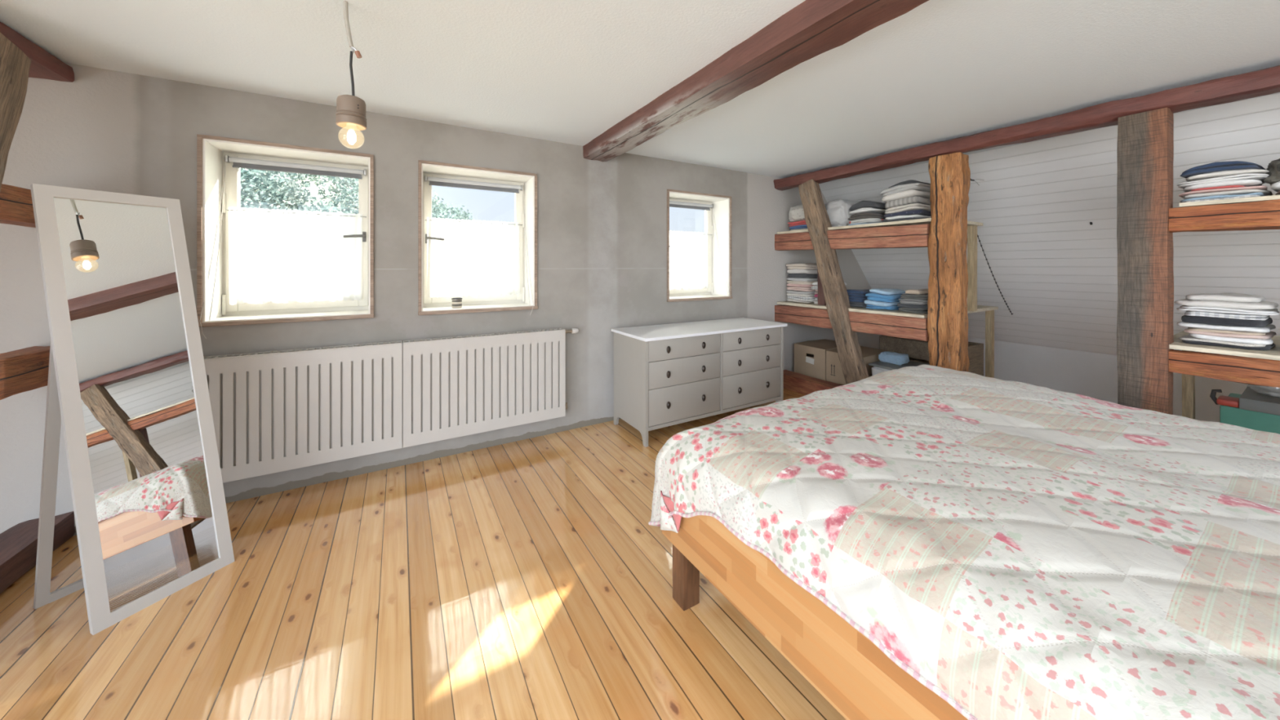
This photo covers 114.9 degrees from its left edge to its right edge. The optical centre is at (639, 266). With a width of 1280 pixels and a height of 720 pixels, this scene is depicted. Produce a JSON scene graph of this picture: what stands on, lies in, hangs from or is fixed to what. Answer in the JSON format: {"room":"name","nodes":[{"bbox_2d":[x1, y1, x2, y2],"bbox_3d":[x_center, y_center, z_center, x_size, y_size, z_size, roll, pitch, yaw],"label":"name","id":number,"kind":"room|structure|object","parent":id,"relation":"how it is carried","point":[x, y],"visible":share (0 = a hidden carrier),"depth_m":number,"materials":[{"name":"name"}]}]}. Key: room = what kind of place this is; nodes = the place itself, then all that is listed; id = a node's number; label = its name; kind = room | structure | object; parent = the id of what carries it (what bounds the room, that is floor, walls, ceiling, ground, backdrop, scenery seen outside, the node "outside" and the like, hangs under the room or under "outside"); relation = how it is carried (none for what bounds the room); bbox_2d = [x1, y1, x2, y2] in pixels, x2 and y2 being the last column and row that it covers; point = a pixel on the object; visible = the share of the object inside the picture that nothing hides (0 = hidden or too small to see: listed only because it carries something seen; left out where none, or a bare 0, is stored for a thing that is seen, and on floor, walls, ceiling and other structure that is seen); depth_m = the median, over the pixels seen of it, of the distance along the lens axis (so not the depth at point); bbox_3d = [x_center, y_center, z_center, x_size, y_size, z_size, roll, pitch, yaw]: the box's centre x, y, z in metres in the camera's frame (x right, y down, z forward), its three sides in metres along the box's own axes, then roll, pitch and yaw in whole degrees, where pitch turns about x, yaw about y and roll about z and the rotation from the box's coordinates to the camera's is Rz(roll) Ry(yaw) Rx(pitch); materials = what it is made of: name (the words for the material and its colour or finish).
{"room":"bedroom","nodes":[
{"label":"bedroom","id":0,"kind":"room"},
{"bbox_2d":[0,62,882,536],"bbox_3d":[-0.682,0.155,3.220,9.340,2.390,0.300,0,0,-31],"label":"wall","id":1,"kind":"structure","parent":0,"point":[602,226],"depth_m":2.56,"materials":[{"name":"paint"}]},
{"bbox_2d":[0,183,35,227],"bbox_3d":[-1.563,-0.243,-0.041,0.145,0.158,4.418,0,0,-31],"label":"shelf","id":2,"kind":"object","parent":1,"relation":"attached to","point":[16,208],"visible":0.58,"depth_m":1.62,"materials":[{"name":"brown wood"}]},
{"bbox_2d":[0,346,49,399],"bbox_3d":[-1.563,0.422,-0.042,0.147,0.188,4.418,0,0,-31],"label":"shelf","id":3,"kind":"object","parent":1,"relation":"attached to","point":[26,369],"visible":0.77,"depth_m":1.66,"materials":[{"name":"brown wood"}]},
{"bbox_2d":[196,133,373,327],"bbox_3d":[-2.018,-0.185,2.415,0.762,0.988,0.328,0,0,-31],"label":"window","id":4,"kind":"structure","parent":1,"relation":"in","point":[211,150],"depth_m":2.32,"materials":[{"name":"paint"}]},
{"bbox_2d":[199,155,366,338],"bbox_3d":[-2.012,-0.129,2.372,0.697,0.998,0.264,0,0,-31],"label":"roller blind","id":5,"kind":"object","parent":4,"relation":"attached to","point":[238,162],"visible":1,"depth_m":2.43,"materials":[{"name":"fabric"}]},
{"bbox_2d":[226,206,366,304],"bbox_3d":[-2.056,-0.062,2.479,0.660,0.556,0.038,0,0,-31],"label":"cafe curtain","id":6,"kind":"object","parent":4,"relation":"hanging from","point":[277,255],"visible":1,"depth_m":2.46,"materials":[{"name":"white fabric"}]},
{"bbox_2d":[203,340,402,483],"bbox_3d":[-1.876,0.781,2.281,0.948,0.638,0.101,0,0,-31],"label":"radiator","id":7,"kind":"object","parent":1,"relation":"attached to","point":[282,411],"visible":0.88,"depth_m":2.24,"materials":[{"name":"grey metal"}]},
{"bbox_2d":[203,340,402,359],"bbox_3d":[-1.872,0.466,2.274,0.948,0.007,0.084,0,0,-31],"label":"grille","id":8,"kind":"object","parent":7,"relation":"attached to","point":[302,352],"depth_m":2.26,"materials":[{"name":"white metal"}]},
{"bbox_2d":[417,160,537,315],"bbox_3d":[-1.157,-0.185,2.924,0.768,0.988,0.328,0,0,-31],"label":"window","id":9,"kind":"structure","parent":1,"relation":"in","point":[437,305],"depth_m":2.93,"materials":[{"name":"paint"}]},
{"bbox_2d":[425,217,522,297],"bbox_3d":[-1.195,-0.062,2.987,0.666,0.556,0.038,0,0,-31],"label":"cafe curtain","id":10,"kind":"object","parent":9,"relation":"hanging from","point":[475,258],"visible":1,"depth_m":2.97,"materials":[{"name":"white fabric"}]},
{"bbox_2d":[424,175,533,315],"bbox_3d":[-1.130,-0.139,2.892,0.684,0.979,0.264,0,0,-31],"label":"roller blind","id":11,"kind":"object","parent":9,"relation":"attached to","point":[437,181],"visible":1,"depth_m":2.98,"materials":[{"name":"fabric"}]},
{"bbox_2d":[402,328,578,447],"bbox_3d":[-0.970,0.781,2.817,1.150,0.638,0.101,0,0,-31],"label":"radiator","id":12,"kind":"object","parent":1,"relation":"attached to","point":[454,387],"visible":1,"depth_m":2.71,"materials":[{"name":"grey metal"}]},
{"bbox_2d":[403,328,564,343],"bbox_3d":[-1.015,0.466,2.780,1.034,0.007,0.084,0,0,-31],"label":"grille","id":13,"kind":"object","parent":12,"relation":"attached to","point":[556,331],"depth_m":2.75,"materials":[{"name":"white metal"}]},
{"bbox_2d":[666,189,732,302],"bbox_3d":[0.487,-0.185,3.895,0.752,0.988,0.328,0,0,-31],"label":"window","id":14,"kind":"structure","parent":1,"relation":"in","point":[717,290],"depth_m":3.99,"materials":[{"name":"paint"}]},
{"bbox_2d":[669,231,712,289],"bbox_3d":[0.450,-0.062,3.959,0.650,0.556,0.038,0,0,-31],"label":"cafe curtain","id":15,"kind":"object","parent":14,"relation":"hanging from","point":[688,251],"visible":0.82,"depth_m":3.96,"materials":[{"name":"white fabric"}]},
{"bbox_2d":[669,200,730,297],"bbox_3d":[0.514,-0.166,3.863,0.668,0.923,0.264,0,0,-31],"label":"roller blind","id":16,"kind":"object","parent":14,"relation":"attached to","point":[672,203],"visible":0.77,"depth_m":3.99,"materials":[{"name":"fabric"}]},
{"bbox_2d":[0,388,1203,719],"bbox_3d":[0.886,1.310,0.564,9.340,0.120,6.470,0,0,-31],"label":"floor","id":17,"kind":"structure","parent":0,"point":[530,579],"depth_m":1.46,"materials":[{"name":"brown wood"}]},
{"bbox_2d":[0,511,75,594],"bbox_3d":[-1.573,1.173,-0.047,0.172,0.145,4.418,0,0,-31],"label":"beam","id":18,"kind":"structure","parent":17,"relation":"on","point":[19,543],"depth_m":1.69,"materials":[{"name":"brown wood"}]},
{"bbox_2d":[0,32,31,191],"bbox_3d":[-2.279,0.130,1.264,0.138,2.027,0.768,0,0,-31],"label":"brace","id":19,"kind":"object","parent":18,"relation":"on","point":[15,64],"visible":1,"depth_m":1.53,"materials":[{"name":"brown wood"}]},
{"bbox_2d":[30,183,234,635],"bbox_3d":[-1.972,0.478,1.608,0.382,1.553,0.416,0,0,21],"label":"mirror","id":20,"kind":"object","parent":17,"relation":"on","point":[127,386],"visible":1,"depth_m":1.56,"materials":[{"name":"paint"}]},
{"bbox_2d":[611,317,787,447],"bbox_3d":[0.523,0.872,3.398,1.440,0.756,0.529,0,0,-31],"label":"dresser","id":21,"kind":"object","parent":17,"relation":"on","point":[671,374],"visible":1,"depth_m":3.13,"materials":[{"name":"paint"}]},
{"bbox_2d":[783,369,842,395],"bbox_3d":[2.084,1.176,3.314,0.180,0.162,2.348,0,0,-31],"label":"beam","id":22,"kind":"structure","parent":17,"relation":"on","point":[796,382],"depth_m":4.00,"materials":[{"name":"brown wood"}]},
{"bbox_2d":[794,338,836,380],"bbox_3d":[1.954,1.030,4.319,0.522,0.440,0.368,0,0,-31],"label":"box","id":23,"kind":"object","parent":22,"relation":"on","point":[810,357],"visible":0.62,"depth_m":4.20,"materials":[{"name":"cardboard"}]},
{"bbox_2d":[798,179,868,384],"bbox_3d":[1.758,0.146,3.732,0.130,1.948,0.679,0,0,-30],"label":"brace","id":24,"kind":"object","parent":22,"relation":"on","point":[817,220],"visible":0.87,"depth_m":3.68,"materials":[{"name":"brown wood"}]},
{"bbox_2d":[662,515,968,719],"bbox_3d":[1.464,1.022,1.148,1.912,0.455,2.188,0,0,-31],"label":"bed","id":25,"kind":"object","parent":17,"relation":"on","point":[848,669],"visible":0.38,"depth_m":1.04,"materials":[{"name":"brown wood"}]},
{"bbox_3d":[1.464,0.819,1.148,1.832,0.209,2.108,0,0,-31],"label":"mattress","id":26,"kind":"object","parent":25,"relation":"on","visible":0},
{"bbox_2d":[648,364,1279,719],"bbox_3d":[1.438,0.810,1.198,2.002,0.502,2.204,0,0,-31],"label":"quilt","id":27,"kind":"object","parent":26,"relation":"on","point":[1018,550],"visible":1,"depth_m":0.96,"materials":[{"name":"white fabric"}]},
{"bbox_2d":[826,346,892,385],"bbox_3d":[2.148,1.034,3.992,0.521,0.432,0.368,0,0,-31],"label":"box","id":28,"kind":"object","parent":17,"relation":"on","point":[834,374],"visible":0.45,"depth_m":3.93,"materials":[{"name":"cardboard"}]},
{"bbox_2d":[777,301,998,377],"bbox_3d":[2.369,0.808,4.027,1.347,0.884,1.395,0,0,-31],"label":"shelf","id":29,"kind":"object","parent":17,"relation":"on","point":[989,310],"visible":0.49,"depth_m":3.73,"materials":[{"name":"brown wood"}]},
{"bbox_2d":[866,304,900,310],"bbox_3d":[2.155,0.346,3.568,0.314,0.044,0.230,0,0,-29],"label":"shirt","id":30,"kind":"object","parent":29,"relation":"on","point":[868,306],"visible":0.52,"depth_m":3.46,"materials":[{"name":"fabric"}]},
{"bbox_2d":[864,299,899,306],"bbox_3d":[2.140,0.313,3.568,0.328,0.052,0.205,0,-1,-27],"label":"shirt","id":31,"kind":"object","parent":30,"relation":"on","point":[866,301],"visible":0.48,"depth_m":3.48,"materials":[{"name":"fabric"}]},
{"bbox_2d":[865,292,902,302],"bbox_3d":[2.148,0.266,3.568,0.344,0.080,0.228,0,0,-34],"label":"jacket","id":32,"kind":"object","parent":31,"relation":"on","point":[871,295],"visible":0.72,"depth_m":3.46,"materials":[{"name":"fabric"}]},
{"bbox_2d":[869,288,905,294],"bbox_3d":[2.166,0.215,3.574,0.317,0.049,0.163,0,1,-29],"label":"shirt","id":33,"kind":"object","parent":32,"relation":"on","point":[880,291],"visible":0.98,"depth_m":3.51,"materials":[{"name":"fabric"}]},
{"bbox_2d":[868,360,929,375],"bbox_3d":[2.357,1.054,3.511,0.430,0.392,0.550,0,0,-31],"label":"tub","id":34,"kind":"object","parent":17,"relation":"on","point":[879,366],"visible":0.22,"depth_m":3.58,"materials":[{"name":"white plastic"}]},
{"bbox_2d":[878,351,910,364],"bbox_3d":[2.282,0.812,3.654,0.177,0.090,0.228,0,0,-31],"label":"towel","id":35,"kind":"object","parent":34,"relation":"on","point":[893,357],"visible":1,"depth_m":3.60,"materials":[{"name":"fabric"}]},
{"bbox_2d":[879,334,983,376],"bbox_3d":[2.758,0.973,3.905,0.380,0.555,0.720,0,0,-31],"label":"wooden crate","id":36,"kind":"object","parent":17,"relation":"on","point":[917,351],"visible":0.12,"depth_m":3.81,"materials":[{"name":"brown wood"}]},
{"bbox_2d":[927,151,970,372],"bbox_3d":[2.266,0.222,3.003,0.207,2.056,0.220,0,0,-31],"label":"post","id":37,"kind":"object","parent":17,"relation":"on","point":[949,174],"visible":0.73,"depth_m":2.93,"materials":[{"name":"brown wood"}]},
{"bbox_2d":[774,304,928,341],"bbox_3d":[1.827,0.481,3.699,0.139,0.177,1.423,0,-1,-31],"label":"shelf","id":38,"kind":"object","parent":37,"relation":"attached to","point":[901,326],"visible":0.77,"depth_m":3.44,"materials":[{"name":"brown wood"}]},
{"bbox_2d":[774,223,930,250],"bbox_3d":[1.831,-0.244,3.696,0.138,0.179,1.433,0,1,-31],"label":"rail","id":39,"kind":"object","parent":37,"relation":"attached to","point":[917,235],"visible":0.86,"depth_m":3.45,"materials":[{"name":"brown wood"}]},
{"bbox_2d":[777,217,982,311],"bbox_3d":[2.139,0.000,3.836,0.757,0.730,1.490,0,0,-31],"label":"shelf","id":40,"kind":"object","parent":39,"relation":"on","point":[971,225],"visible":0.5,"depth_m":3.37,"materials":[{"name":"brown wood"}]},
{"bbox_2d":[790,227,808,231],"bbox_3d":[1.804,-0.378,4.265,0.403,0.035,0.308,0,0,-30],"label":"sheet","id":41,"kind":"object","parent":40,"relation":"on","point":[806,228],"visible":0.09,"depth_m":4.18,"materials":[{"name":"fabric"}]},
{"bbox_2d":[789,224,807,229],"bbox_3d":[1.789,-0.403,4.251,0.421,0.044,0.309,0,1,-30],"label":"sheet","id":42,"kind":"object","parent":41,"relation":"on","point":[802,226],"visible":0.22,"depth_m":4.15,"materials":[{"name":"blue fabric"}]},
{"bbox_2d":[787,220,806,226],"bbox_3d":[1.779,-0.444,4.261,0.390,0.061,0.334,0,0,-34],"label":"sheet","id":43,"kind":"object","parent":42,"relation":"on","point":[801,222],"visible":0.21,"depth_m":4.19,"materials":[{"name":"red fabric"}]},
{"bbox_2d":[788,204,825,222],"bbox_3d":[1.802,-0.554,4.278,0.477,0.180,0.408,0,0,-31],"label":"duvet","id":44,"kind":"object","parent":43,"relation":"on","point":[796,213],"visible":0.3,"depth_m":4.19,"materials":[{"name":"fabric"}]},
{"bbox_2d":[825,199,861,226],"bbox_3d":[1.991,-0.507,3.970,0.442,0.284,0.331,0,0,-31],"label":"pillow","id":45,"kind":"object","parent":40,"relation":"on","point":[837,210],"visible":0.48,"depth_m":3.83,"materials":[{"name":"fabric"}]},
{"bbox_2d":[848,222,882,225],"bbox_3d":[2.089,-0.376,3.668,0.333,0.033,0.316,0,1,-32],"label":"shirt","id":46,"kind":"object","parent":40,"relation":"on","point":[877,222],"visible":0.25,"depth_m":3.59,"materials":[{"name":"fabric"}]},
{"bbox_2d":[848,217,886,223],"bbox_3d":[2.089,-0.404,3.681,0.322,0.046,0.282,0,0,-28],"label":"shirt","id":47,"kind":"object","parent":46,"relation":"on","point":[867,220],"visible":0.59,"depth_m":3.56,"materials":[{"name":"fabric"}]},
{"bbox_2d":[847,212,886,220],"bbox_3d":[2.089,-0.452,3.689,0.316,0.064,0.292,0,1,-31],"label":"jumper","id":48,"kind":"object","parent":47,"relation":"on","point":[863,215],"visible":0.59,"depth_m":3.58,"materials":[{"name":"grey fabric"}]},
{"bbox_2d":[848,207,886,214],"bbox_3d":[2.081,-0.496,3.663,0.334,0.045,0.290,0,0,-29],"label":"shirt","id":49,"kind":"object","parent":48,"relation":"on","point":[865,209],"visible":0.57,"depth_m":3.59,"materials":[{"name":"white fabric"}]},
{"bbox_2d":[848,200,886,210],"bbox_3d":[2.094,-0.549,3.683,0.335,0.080,0.257,0,0,-27],"label":"jumper","id":50,"kind":"object","parent":49,"relation":"on","point":[862,204],"visible":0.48,"depth_m":3.59,"materials":[{"name":"grey fabric"}]},
{"bbox_2d":[882,217,926,222],"bbox_3d":[2.250,-0.379,3.421,0.334,0.040,0.278,0,0,-27],"label":"trousers","id":51,"kind":"object","parent":40,"relation":"on","point":[908,218],"visible":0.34,"depth_m":3.31,"materials":[{"name":"grey fabric"}]},
{"bbox_2d":[885,214,930,219],"bbox_3d":[2.254,-0.404,3.415,0.342,0.040,0.257,0,1,-30],"label":"shirt","id":52,"kind":"object","parent":51,"relation":"on","point":[911,215],"visible":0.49,"depth_m":3.30,"materials":[{"name":"white fabric"}]},
{"bbox_2d":[884,209,931,217],"bbox_3d":[2.260,-0.434,3.417,0.336,0.044,0.296,0,0,-34],"label":"shirt","id":53,"kind":"object","parent":52,"relation":"on","point":[923,212],"visible":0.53,"depth_m":3.29,"materials":[{"name":"blue fabric"}]},
{"bbox_2d":[884,203,930,213],"bbox_3d":[2.265,-0.474,3.418,0.363,0.067,0.299,0,0,-31],"label":"shirt","id":54,"kind":"object","parent":53,"relation":"on","point":[914,206],"visible":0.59,"depth_m":3.29,"materials":[{"name":"fabric"}]},
{"bbox_2d":[884,195,930,208],"bbox_3d":[2.257,-0.525,3.422,0.321,0.087,0.290,0,0,-34],"label":"jumper","id":55,"kind":"object","parent":54,"relation":"on","point":[915,199],"visible":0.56,"depth_m":3.31,"materials":[{"name":"fabric"}]},
{"bbox_2d":[881,189,930,202],"bbox_3d":[2.253,-0.581,3.428,0.372,0.077,0.317,0,0,-34],"label":"jumper","id":56,"kind":"object","parent":55,"relation":"on","point":[911,193],"visible":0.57,"depth_m":3.30,"materials":[{"name":"white fabric"}]},
{"bbox_2d":[880,182,930,196],"bbox_3d":[2.243,-0.629,3.408,0.353,0.078,0.331,0,1,-30],"label":"jacket","id":57,"kind":"object","parent":56,"relation":"on","point":[916,186],"visible":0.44,"depth_m":3.29,"materials":[{"name":"fabric"}]},
{"bbox_2d":[773,65,1279,190],"bbox_3d":[3.008,-0.863,1.700,0.172,0.124,6.068,0,0,-31],"label":"purlin","id":58,"kind":"object","parent":37,"relation":"on","point":[1264,82],"visible":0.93,"depth_m":2.38,"materials":[{"name":"brown wood"}]},
{"bbox_2d":[1116,107,1173,414],"bbox_3d":[2.715,0.218,2.198,0.154,2.064,0.176,0,0,-31],"label":"post","id":59,"kind":"object","parent":17,"relation":"on","point":[1145,140],"visible":0.8,"depth_m":2.15,"materials":[{"name":"brown wood"}]},
{"bbox_2d":[1168,199,1279,232],"bbox_3d":[3.663,-0.239,0.581,0.137,0.140,3.575,0,0,-31],"label":"shelf","id":60,"kind":"object","parent":59,"relation":"attached to","point":[1261,215],"visible":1,"depth_m":1.94,"materials":[{"name":"brown wood"}]},
{"bbox_2d":[1179,195,1279,207],"bbox_3d":[3.914,0.035,0.712,0.637,0.721,3.545,0,0,-31],"label":"shelf","id":61,"kind":"object","parent":60,"relation":"on","point":[1272,197],"visible":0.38,"depth_m":1.95,"materials":[{"name":"white wood"}]},
{"bbox_2d":[1180,195,1260,203],"bbox_3d":[3.013,-0.335,2.120,0.344,0.026,0.236,0,0,-31],"label":"shirt","id":62,"kind":"object","parent":61,"relation":"on","point":[1243,196],"visible":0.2,"depth_m":2.02,"materials":[{"name":"fabric"}]},
{"bbox_2d":[1180,192,1266,202],"bbox_3d":[3.023,-0.347,2.119,0.334,0.024,0.248,0,-1,-30],"label":"shirt","id":63,"kind":"object","parent":62,"relation":"on","point":[1260,194],"visible":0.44,"depth_m":2.04,"materials":[{"name":"fabric"}]},
{"bbox_2d":[1182,189,1272,199],"bbox_3d":[3.036,-0.366,2.116,0.334,0.026,0.256,0,0,-27],"label":"shirt","id":64,"kind":"object","parent":63,"relation":"on","point":[1267,193],"visible":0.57,"depth_m":2.03,"materials":[{"name":"white fabric"}]},
{"bbox_2d":[1178,186,1267,197],"bbox_3d":[3.033,-0.382,2.128,0.353,0.022,0.258,0,0,-33],"label":"shirt","id":65,"kind":"object","parent":64,"relation":"on","point":[1262,188],"visible":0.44,"depth_m":2.03,"materials":[{"name":"fabric"}]},
{"bbox_2d":[1191,185,1244,191],"bbox_3d":[3.027,-0.396,2.124,0.324,0.020,0.159,0,0,-27],"label":"shirt","id":66,"kind":"object","parent":65,"relation":"on","point":[1230,186],"visible":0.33,"depth_m":2.04,"materials":[{"name":"red fabric"}]},
{"bbox_2d":[1183,179,1262,192],"bbox_3d":[3.016,-0.413,2.119,0.341,0.035,0.235,0,-1,-34],"label":"shirt","id":67,"kind":"object","parent":66,"relation":"on","point":[1246,183],"visible":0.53,"depth_m":2.02,"materials":[{"name":"white fabric"}]},
{"bbox_2d":[1177,173,1269,188],"bbox_3d":[3.020,-0.435,2.114,0.342,0.030,0.268,0,-1,-30],"label":"shirt","id":68,"kind":"object","parent":67,"relation":"on","point":[1261,177],"visible":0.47,"depth_m":2.01,"materials":[{"name":"white fabric"}]},
{"bbox_2d":[1186,168,1269,182],"bbox_3d":[3.029,-0.461,2.111,0.330,0.031,0.242,0,0,-34],"label":"shirt","id":69,"kind":"object","parent":68,"relation":"on","point":[1224,173],"visible":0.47,"depth_m":2.02,"materials":[{"name":"white fabric"}]},
{"bbox_2d":[1179,160,1266,178],"bbox_3d":[3.011,-0.496,2.111,0.348,0.056,0.226,0,-1,-27],"label":"jeans","id":70,"kind":"object","parent":69,"relation":"on","point":[1233,165],"visible":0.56,"depth_m":2.03,"materials":[{"name":"fabric"}]},
{"label":"shirt","id":71,"kind":"object","parent":61,"relation":"on","visible":0},
{"bbox_3d":[3.147,-0.355,1.889,0.327,0.029,0.224,0,0,-34],"label":"shirt","id":72,"kind":"object","parent":71,"relation":"on","visible":0},
{"bbox_2d":[1271,181,1279,192],"bbox_3d":[3.151,-0.383,1.898,0.325,0.044,0.227,0,0,-29],"label":"shirt","id":73,"kind":"object","parent":72,"relation":"on","point":[1276,186],"visible":0.91,"depth_m":1.91,"materials":[{"name":"white fabric"}]},
{"bbox_2d":[1263,158,1279,186],"bbox_3d":[3.145,-0.458,1.903,0.375,0.136,0.265,0,0,-31],"label":"jacket","id":74,"kind":"object","parent":73,"relation":"on","point":[1273,167],"visible":0.84,"depth_m":1.94,"materials":[{"name":"fabric"}]},
{"bbox_2d":[1168,349,1279,387],"bbox_3d":[3.664,0.475,0.581,0.135,0.131,3.575,0,0,-31],"label":"shelf","id":75,"kind":"object","parent":59,"relation":"attached to","point":[1238,369],"visible":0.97,"depth_m":1.94,"materials":[{"name":"brown wood"}]},
{"bbox_2d":[1168,330,1279,419],"bbox_3d":[4.041,0.824,0.841,0.987,0.851,3.639,0,0,-31],"label":"shelf","id":76,"kind":"object","parent":17,"relation":"on","point":[1273,353],"visible":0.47,"depth_m":2.09,"materials":[{"name":"brown wood"}]},
{"bbox_2d":[1182,339,1275,350],"bbox_3d":[3.034,0.390,2.114,0.337,0.026,0.269,0,0,-31],"label":"shirt","id":77,"kind":"object","parent":76,"relation":"on","point":[1268,347],"visible":0.43,"depth_m":2.02,"materials":[{"name":"black fabric"}]},
{"bbox_2d":[1178,333,1266,346],"bbox_3d":[3.023,0.377,2.115,0.335,0.027,0.253,0,-1,-29],"label":"shirt","id":78,"kind":"object","parent":77,"relation":"on","point":[1188,337],"visible":0.34,"depth_m":2.03,"materials":[{"name":"fabric"}]},
{"bbox_2d":[1189,333,1273,344],"bbox_3d":[3.036,0.356,2.105,0.351,0.034,0.241,0,1,-34],"label":"shirt","id":79,"kind":"object","parent":78,"relation":"on","point":[1255,341],"visible":0.38,"depth_m":1.99,"materials":[{"name":"white fabric"}]},
{"bbox_2d":[1183,328,1276,339],"bbox_3d":[3.021,0.336,2.096,0.363,0.030,0.248,0,0,-27],"label":"shirt","id":80,"kind":"object","parent":79,"relation":"on","point":[1271,334],"visible":0.51,"depth_m":2.00,"materials":[{"name":"fabric"}]},
{"bbox_2d":[1187,327,1266,335],"bbox_3d":[3.009,0.322,2.099,0.325,0.022,0.238,0,0,-33],"label":"shirt","id":81,"kind":"object","parent":80,"relation":"on","point":[1193,329],"visible":0.46,"depth_m":2.01,"materials":[{"name":"beige fabric"}]},
{"bbox_2d":[1177,321,1275,332],"bbox_3d":[3.023,0.303,2.112,0.353,0.034,0.272,0,0,-29],"label":"folded towel","id":82,"kind":"object","parent":81,"relation":"on","point":[1267,328],"visible":0.64,"depth_m":2.02,"materials":[{"name":"white fabric"}]},
{"bbox_2d":[1181,315,1272,327],"bbox_3d":[3.035,0.273,2.120,0.339,0.049,0.255,0,0,-28],"label":"jumper","id":83,"kind":"object","parent":82,"relation":"on","point":[1185,318],"visible":0.59,"depth_m":2.03,"materials":[{"name":"black fabric"}]},
{"bbox_2d":[1184,311,1270,319],"bbox_3d":[3.025,0.242,2.107,0.330,0.032,0.239,0,1,-30],"label":"sheet","id":84,"kind":"object","parent":83,"relation":"on","point":[1235,316],"visible":0.65,"depth_m":2.02,"materials":[{"name":"fabric"}]},
{"bbox_2d":[1176,305,1279,315],"bbox_3d":[3.018,0.217,2.098,0.345,0.032,0.296,0,1,-30],"label":"sheet","id":85,"kind":"object","parent":84,"relation":"on","point":[1184,308],"visible":0.68,"depth_m":2.00,"materials":[{"name":"white fabric"}]},
{"bbox_2d":[1173,298,1278,309],"bbox_3d":[3.010,0.190,2.103,0.332,0.042,0.293,0,0,-29],"label":"sheet","id":86,"kind":"object","parent":85,"relation":"on","point":[1262,304],"visible":0.8,"depth_m":2.01,"materials":[{"name":"white fabric"}]},
{"bbox_2d":[1185,293,1264,302],"bbox_3d":[3.029,0.159,2.118,0.339,0.039,0.221,0,-1,-29],"label":"sheet","id":87,"kind":"object","parent":86,"relation":"on","point":[1233,297],"visible":0.97,"depth_m":2.04,"materials":[{"name":"white fabric"}]},
{"bbox_2d":[1209,385,1279,434],"bbox_3d":[3.771,0.986,2.209,0.500,0.529,0.770,0,0,-31],"label":"crate","id":88,"kind":"object","parent":17,"relation":"on","point":[1258,407],"visible":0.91,"depth_m":2.32,"materials":[{"name":"green plastic"}]},
{"bbox_2d":[0,0,1279,182],"bbox_3d":[0.886,-1.000,0.564,6.100,0.120,6.470,0,0,-31],"label":"ceiling","id":89,"kind":"structure","parent":0,"point":[562,71],"depth_m":1.85,"materials":[{"name":"white paint"}]},
{"bbox_2d":[0,22,74,82],"bbox_3d":[-1.593,-0.887,-0.030,0.188,0.088,4.368,0,0,-31],"label":"purlin","id":90,"kind":"object","parent":89,"relation":"attached to","point":[44,65],"visible":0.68,"depth_m":1.75,"materials":[{"name":"brown wood"}]},
{"bbox_2d":[335,0,366,144],"bbox_3d":[-1.030,-0.681,1.459,0.091,0.518,0.091,0,0,-31],"label":"hanging bulb","id":91,"kind":"object","parent":89,"relation":"hanging from","point":[350,113],"visible":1,"depth_m":1.45,"materials":[{"name":"beige wood"}]},
{"bbox_2d":[335,94,366,130],"bbox_3d":[-1.030,-0.551,1.459,0.091,0.102,0.091,0,0,-31],"label":"socket","id":92,"kind":"object","parent":91,"relation":"attached to","point":[350,114],"depth_m":1.43,"materials":[{"name":"metal"}]},
{"bbox_2d":[582,0,928,161],"bbox_3d":[0.754,-0.915,1.356,0.224,0.164,4.368,0,0,-31],"label":"ceiling beam","id":93,"kind":"structure","parent":89,"relation":"attached to","point":[811,28],"depth_m":1.71,"materials":[{"name":"brown wood"}]},
{"bbox_2d":[818,93,1279,355],"bbox_3d":[4.206,-0.104,2.524,1.611,1.829,6.470,0,0,-31],"label":"paneled wall","id":94,"kind":"structure","parent":0,"point":[1036,202],"depth_m":3.31,"materials":[{"name":"white wood"}]},
{"bbox_2d":[968,337,1279,422],"bbox_3d":[4.864,1.050,2.913,0.100,0.600,6.470,0,0,-31],"label":"wall","id":95,"kind":"structure","parent":0,"point":[1092,375],"depth_m":3.93,"materials":[{"name":"paint"}]},
{"label":"outside","id":96,"kind":"structure","parent":0,"visible":0},
{"bbox_2d":[241,168,356,213],"bbox_3d":[-30.001,-6.247,50.803,180.000,20.994,90.000,0,0,-31],"label":"hillside","id":97,"kind":"structure","parent":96,"point":[313,188],"depth_m":43.14,"materials":[{"name":"green plant"}]},
{"bbox_2d":[240,168,472,220],"bbox_3d":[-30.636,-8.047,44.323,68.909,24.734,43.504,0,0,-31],"label":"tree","id":98,"kind":"object","parent":97,"relation":"on","point":[291,192],"visible":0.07,"depth_m":36.51,"materials":[{"name":"green plant"}]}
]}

